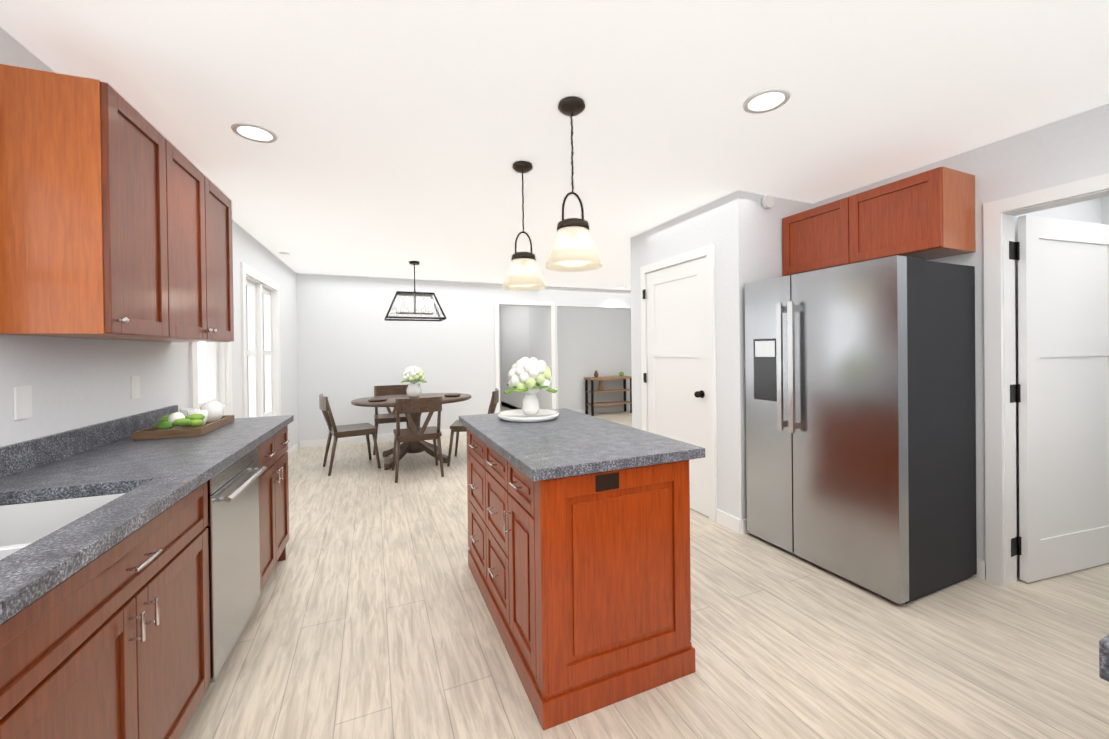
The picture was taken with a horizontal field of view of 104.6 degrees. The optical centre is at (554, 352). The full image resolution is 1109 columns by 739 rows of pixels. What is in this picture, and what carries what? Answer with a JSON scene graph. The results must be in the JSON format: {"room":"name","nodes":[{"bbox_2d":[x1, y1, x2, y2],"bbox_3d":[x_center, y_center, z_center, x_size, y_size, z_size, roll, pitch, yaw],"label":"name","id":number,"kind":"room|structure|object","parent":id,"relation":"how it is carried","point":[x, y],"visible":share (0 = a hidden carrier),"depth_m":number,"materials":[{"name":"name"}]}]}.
{"room":"dining room and kitchen","nodes":[
{"label":"dining room and kitchen","id":0,"kind":"room"},
{"bbox_2d":[0,27,298,451],"bbox_3d":[-2.095,0.113,1.898,0.120,2.440,8.920,-1,0,-21],"label":"wall","id":1,"kind":"structure","parent":0,"point":[75,383],"depth_m":1.99,"materials":[{"name":"grey paint"}]},
{"bbox_2d":[13,385,31,419],"bbox_3d":[-1.882,0.175,1.515,0.006,0.116,0.079,-1,0,-21],"label":"outlet plates","id":2,"kind":"object","parent":1,"relation":"attached to","point":[22,402],"depth_m":1.51,"materials":[{"name":"white plastic"}]},
{"bbox_2d":[0,405,177,476],"bbox_3d":[-1.451,0.364,0.420,0.020,0.100,4.600,-1,0,-21],"label":"backsplash","id":3,"kind":"structure","parent":1,"relation":"attached to","point":[17,457],"depth_m":1.71,"materials":[{"name":"grey stone"}]},
{"bbox_2d":[0,64,179,339],"bbox_3d":[-1.781,-0.504,1.664,0.309,0.880,0.480,-1,0,-21],"label":"upper cabinet","id":4,"kind":"object","parent":1,"relation":"attached to","point":[115,215],"depth_m":1.47,"materials":[{"name":"brown wood"}]},
{"bbox_2d":[130,376,139,398],"bbox_3d":[-2.129,0.175,2.173,0.006,0.114,0.082,-1,0,-21],"label":"outlet plates","id":5,"kind":"object","parent":1,"relation":"attached to","point":[134,380],"depth_m":2.18,"materials":[{"name":"white plastic"}]},
{"bbox_2d":[134,152,233,341],"bbox_3d":[-1.980,-0.505,2.189,0.309,0.880,0.896,-1,0,-21],"label":"upper cabinet","id":6,"kind":"object","parent":1,"relation":"attached to","point":[206,246],"depth_m":2.26,"materials":[{"name":"brown wood"}]},
{"bbox_2d":[189,262,280,417],"bbox_3d":[-2.322,-0.017,2.518,0.138,1.630,5.210,-1,0,-21],"label":"window","id":7,"kind":"structure","parent":1,"relation":"in","point":[263,297],"depth_m":4.27,"materials":[{"name":"white"}]},
{"bbox_2d":[288,444,296,459],"bbox_3d":[-2.877,1.280,4.191,0.014,0.100,3.440,-1,0,-21],"label":"baseboard","id":8,"kind":"structure","parent":1,"relation":"attached to","point":[292,451],"depth_m":5.53,"materials":[{"name":"white wood"}]},
{"bbox_2d":[296,273,631,447],"bbox_3d":[-0.635,0.066,7.300,6.750,2.440,0.120,-1,0,-23],"label":"wall","id":9,"kind":"structure","parent":0,"point":[353,344],"depth_m":6.79,"materials":[{"name":"grey paint"}]},
{"bbox_2d":[300,429,466,447],"bbox_3d":[-2.260,1.260,6.535,2.810,0.100,0.014,-1,0,-23],"label":"baseboard","id":10,"kind":"structure","parent":9,"relation":"attached to","point":[380,437],"depth_m":6.24,"materials":[{"name":"white wood"}]},
{"bbox_2d":[494,300,555,412],"bbox_3d":[-0.506,0.199,7.345,1.080,2.170,0.138,-1,0,-23],"label":"door frame","id":11,"kind":"structure","parent":9,"relation":"attached to","point":[496,302],"depth_m":7.27,"materials":[{"name":"white wood"}]},
{"bbox_2d":[0,0,1108,289],"bbox_3d":[0.287,-1.190,4.583,7.750,0.080,12.400,-1,0,-23],"label":"ceiling","id":12,"kind":"structure","parent":0,"point":[406,132],"depth_m":1.92,"materials":[{"name":"white paint"}]},
{"bbox_2d":[231,123,277,142],"bbox_3d":[-1.517,-1.112,2.173,0.194,0.006,0.194,0,0,40],"label":"recessed light","id":13,"kind":"object","parent":12,"relation":"in","point":[249,131],"depth_m":2.16,"materials":[{"name":"white"}]},
{"bbox_2d":[384,261,445,320],"bbox_3d":[-1.734,-0.769,5.320,0.699,0.720,0.421,-1,0,-23],"label":"dining chandelier","id":14,"kind":"object","parent":12,"relation":"hanging from","point":[419,302],"visible":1,"depth_m":5.28,"materials":[{"name":"black metal"}]},
{"bbox_2d":[502,161,545,290],"bbox_3d":[-0.188,-0.763,2.587,0.264,0.739,0.264,-1,0,-23],"label":"pendant light","id":15,"kind":"object","parent":12,"relation":"hanging from","point":[523,274],"visible":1,"depth_m":2.53,"materials":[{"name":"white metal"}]},
{"bbox_2d":[545,96,602,271],"bbox_3d":[0.082,-0.763,1.952,0.264,0.739,0.264,-1,0,-23],"label":"pendant light","id":16,"kind":"object","parent":12,"relation":"hanging from","point":[573,248],"visible":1,"depth_m":1.90,"materials":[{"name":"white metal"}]},
{"bbox_2d":[743,88,790,113],"bbox_3d":[0.960,-1.140,1.946,0.194,0.006,0.194,-1,0,22],"label":"recessed light","id":17,"kind":"object","parent":12,"relation":"in","point":[766,100],"depth_m":1.94,"materials":[{"name":"white"}]},
{"bbox_2d":[761,195,773,208],"bbox_3d":[1.556,-1.102,3.126,0.098,0.100,0.034,-1,0,-23],"label":"smoke detector","id":18,"kind":"object","parent":12,"relation":"attached to","point":[767,201],"visible":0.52,"depth_m":3.09,"materials":[{"name":"white plastic"}]},
{"bbox_2d":[630,235,641,429],"bbox_3d":[2.353,0.043,4.904,3.370,2.440,0.150,-1,0,-23],"label":"wall","id":19,"kind":"structure","parent":0,"point":[636,418],"depth_m":4.25,"materials":[{"name":"grey paint"}]},
{"bbox_2d":[180,405,1108,738],"bbox_3d":[0.317,1.320,4.597,7.750,0.060,12.400,-1,0,-23],"label":"floor","id":20,"kind":"structure","parent":0,"point":[370,615],"depth_m":1.90,"materials":[{"name":"beige wood"}]},
{"bbox_2d":[0,621,19,738],"bbox_3d":[-1.036,0.889,0.151,0.591,0.882,1.018,-1,0,-21],"label":"base cabinet","id":21,"kind":"object","parent":20,"relation":"on","point":[9,643],"depth_m":0.75,"materials":[{"name":"brown wood"}]},
{"bbox_2d":[20,565,167,738],"bbox_3d":[-1.330,1.019,0.959,0.410,0.620,0.810,-1,0,-21],"label":"base cabinet","id":22,"kind":"object","parent":20,"relation":"on","point":[109,680],"depth_m":1.03,"materials":[{"name":"brown wood"}]},
{"bbox_2d":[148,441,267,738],"bbox_3d":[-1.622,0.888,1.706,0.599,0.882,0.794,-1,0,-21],"label":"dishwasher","id":23,"kind":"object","parent":20,"relation":"on","point":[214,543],"depth_m":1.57,"materials":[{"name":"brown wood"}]},
{"bbox_2d":[0,415,293,628],"bbox_3d":[-1.170,0.429,0.527,0.621,0.038,4.600,-1,0,-21],"label":"countertop","id":24,"kind":"structure","parent":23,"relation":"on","point":[163,471],"depth_m":1.33,"materials":[{"name":"grey stone"}]},
{"bbox_2d":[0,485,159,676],"bbox_3d":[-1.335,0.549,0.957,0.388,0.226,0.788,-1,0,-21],"label":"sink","id":25,"kind":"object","parent":24,"relation":"in","point":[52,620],"depth_m":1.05,"materials":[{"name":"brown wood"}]},
{"bbox_2d":[132,400,233,439],"bbox_3d":[-1.933,0.338,2.270,0.260,0.137,0.480,-1,0,-21],"label":"tray","id":26,"kind":"object","parent":24,"relation":"on","point":[206,417],"visible":1,"depth_m":2.15,"materials":[{"name":"brown wood"}]},
{"bbox_2d":[268,429,288,576],"bbox_3d":[-1.862,0.887,2.339,0.599,0.882,0.681,-1,0,-21],"label":"base cabinet","id":27,"kind":"object","parent":20,"relation":"on","point":[278,489],"depth_m":2.50,"materials":[{"name":"brown wood"}]},
{"bbox_2d":[319,394,380,475],"bbox_3d":[-2.367,0.896,4.934,0.582,0.853,0.507,-1,0,-35],"label":"dining chair","id":28,"kind":"object","parent":20,"relation":"on","point":[351,430],"visible":1,"depth_m":4.82,"materials":[{"name":"brown wood"}]},
{"bbox_2d":[373,385,408,454],"bbox_3d":[-2.221,0.889,5.882,0.508,0.852,0.582,-1,0,-23],"label":"dining chair","id":29,"kind":"object","parent":20,"relation":"on","point":[384,390],"visible":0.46,"depth_m":6.03,"materials":[{"name":"brown wood"}]},
{"bbox_2d":[351,393,471,469],"bbox_3d":[-1.721,0.932,5.272,1.400,0.767,1.036,-1,0,-23],"label":"dining table","id":30,"kind":"object","parent":20,"relation":"on","point":[414,446],"visible":0.62,"depth_m":5.17,"materials":[{"name":"brown wood"}]},
{"bbox_2d":[367,366,460,401],"bbox_3d":[-1.685,0.354,5.205,1.090,0.385,0.462,-1,0,-23],"label":"centerpiece","id":31,"kind":"object","parent":30,"relation":"on","point":[414,375],"visible":1,"depth_m":5.20,"materials":[{"name":"white plant"}]},
{"bbox_2d":[392,397,443,482],"bbox_3d":[-1.484,0.887,4.637,0.508,0.852,0.582,-1,0,-23],"label":"dining chair","id":32,"kind":"object","parent":20,"relation":"on","point":[430,405],"visible":1,"depth_m":4.44,"materials":[{"name":"brown wood"}]},
{"bbox_2d":[447,388,498,466],"bbox_3d":[-0.964,0.878,5.189,0.581,0.853,0.506,-1,0,-3],"label":"dining chair","id":33,"kind":"object","parent":20,"relation":"on","point":[457,426],"visible":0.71,"depth_m":4.98,"materials":[{"name":"brown wood"}]},
{"bbox_2d":[459,420,695,730],"bbox_3d":[0.002,0.866,2.190,0.700,0.882,1.266,-1,0,-23],"label":"kitchen island","id":34,"kind":"object","parent":20,"relation":"on","point":[579,544],"depth_m":1.63,"materials":[{"name":"brown wood"}]},
{"bbox_2d":[459,408,704,483],"bbox_3d":[0.005,0.406,2.192,0.736,0.038,1.340,-1,0,-23],"label":"island countertop","id":35,"kind":"structure","parent":34,"relation":"on","point":[573,443],"depth_m":1.79,"materials":[{"name":"grey stone"}]},
{"bbox_2d":[497,357,558,421],"bbox_3d":[-0.156,0.204,2.556,0.379,0.358,0.387,-1,0,-23],"label":"flowers","id":36,"kind":"object","parent":35,"relation":"on","point":[531,378],"visible":1,"depth_m":2.52,"materials":[{"name":"white plant"}]},
{"bbox_2d":[574,406,629,413],"bbox_3d":[0.899,1.208,8.968,2.650,0.100,0.014,-1,0,-23],"label":"baseboard","id":37,"kind":"structure","parent":20,"relation":"on","point":[609,409],"depth_m":9.04,"materials":[{"name":"white wood"}]},
{"bbox_2d":[584,376,631,415],"bbox_3d":[1.129,0.876,8.862,1.000,0.760,0.330,-1,0,-23],"label":"console table","id":38,"kind":"object","parent":20,"relation":"on","point":[592,391],"visible":0.88,"depth_m":8.78,"materials":[{"name":"brown wood"}]},
{"bbox_2d":[594,370,623,390],"bbox_3d":[1.126,0.562,8.855,0.698,0.412,0.100,-1,0,-23],"label":"figurine","id":39,"kind":"object","parent":38,"relation":"on","point":[600,386],"visible":1,"depth_m":8.74,"materials":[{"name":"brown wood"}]},
{"bbox_2d":[745,255,976,603],"bbox_3d":[1.837,0.393,2.706,0.792,1.778,0.950,-1,0,-23],"label":"refrigerator","id":40,"kind":"object","parent":20,"relation":"on","point":[860,425],"visible":1,"depth_m":2.35,"materials":[{"name":"grey metal"}]},
{"bbox_2d":[638,199,721,510],"bbox_3d":[1.099,0.065,3.701,0.120,2.440,1.080,-1,0,-23],"label":"wall","id":41,"kind":"structure","parent":0,"point":[697,228],"depth_m":3.53,"materials":[{"name":"grey paint"}]},
{"bbox_2d":[643,257,708,516],"bbox_3d":[1.011,0.267,3.702,0.106,2.022,0.831,-1,0,-23],"label":"closet door","id":42,"kind":"structure","parent":41,"relation":"in","point":[677,351],"depth_m":3.62,"materials":[{"name":"white painted wood"},{"name":"black metal"}]},
{"bbox_2d":[640,244,716,521],"bbox_3d":[1.087,0.230,3.713,0.138,2.110,0.950,-1,0,-23],"label":"door frame","id":43,"kind":"structure","parent":41,"relation":"attached to","point":[708,251],"depth_m":3.30,"materials":[{"name":"white wood"}]},
{"bbox_2d":[718,190,811,519],"bbox_3d":[2.835,0.044,3.773,3.370,2.440,0.150,-1,0,-23],"label":"wall","id":44,"kind":"structure","parent":0,"point":[741,230],"depth_m":3.11,"materials":[{"name":"grey paint"}]},
{"bbox_2d":[738,518,748,533],"bbox_3d":[1.665,1.231,3.185,0.754,0.100,0.014,-1,0,-23],"label":"baseboard","id":45,"kind":"structure","parent":44,"relation":"attached to","point":[742,524],"depth_m":3.05,"materials":[{"name":"white"}]},
{"bbox_2d":[812,103,1108,570],"bbox_3d":[2.878,0.056,1.492,0.120,2.440,4.080,-1,0,-23],"label":"wall","id":46,"kind":"structure","parent":0,"point":[1072,148],"depth_m":2.28,"materials":[{"name":"grey paint"}]},
{"bbox_2d":[782,167,975,275],"bbox_3d":[2.044,-0.789,2.816,0.346,0.435,0.970,-1,0,-23],"label":"upper cabinet","id":47,"kind":"object","parent":46,"relation":"attached to","point":[928,215],"visible":0.94,"depth_m":2.54,"materials":[{"name":"brown wood"}]},
{"bbox_2d":[974,559,985,579],"bbox_3d":[2.229,1.226,2.881,0.014,0.100,1.015,-1,0,-23],"label":"baseboard","id":48,"kind":"structure","parent":46,"relation":"attached to","point":[981,565],"depth_m":2.43,"materials":[{"name":"white"}]},
{"bbox_2d":[983,173,1108,585],"bbox_3d":[2.682,0.221,1.957,0.156,2.110,1.030,-1,0,-23],"label":"door frame","id":49,"kind":"structure","parent":46,"relation":"attached to","point":[1000,215],"depth_m":2.35,"materials":[{"name":"white wood"}]},
{"bbox_2d":[1009,215,1108,582],"bbox_3d":[2.984,0.250,2.451,0.952,2.022,0.206,-1,0,-23],"label":"door","id":50,"kind":"structure","parent":46,"relation":"in","point":[1059,392],"depth_m":2.45,"materials":[{"name":"white painted wood"},{"name":"black metal"}]},
{"bbox_2d":[1099,634,1108,681],"bbox_3d":[1.903,0.835,0.240,1.875,0.920,1.540,-1,0,-23],"label":"countertop","id":51,"kind":"structure","parent":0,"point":[1104,658],"depth_m":0.57,"materials":[{"name":"grey stone"}]},
{"label":"outside","id":52,"kind":"structure","parent":0,"visible":0},
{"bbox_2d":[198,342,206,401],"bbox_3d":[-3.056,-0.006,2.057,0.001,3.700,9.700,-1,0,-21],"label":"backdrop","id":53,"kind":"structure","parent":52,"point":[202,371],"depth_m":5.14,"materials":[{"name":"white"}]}
]}

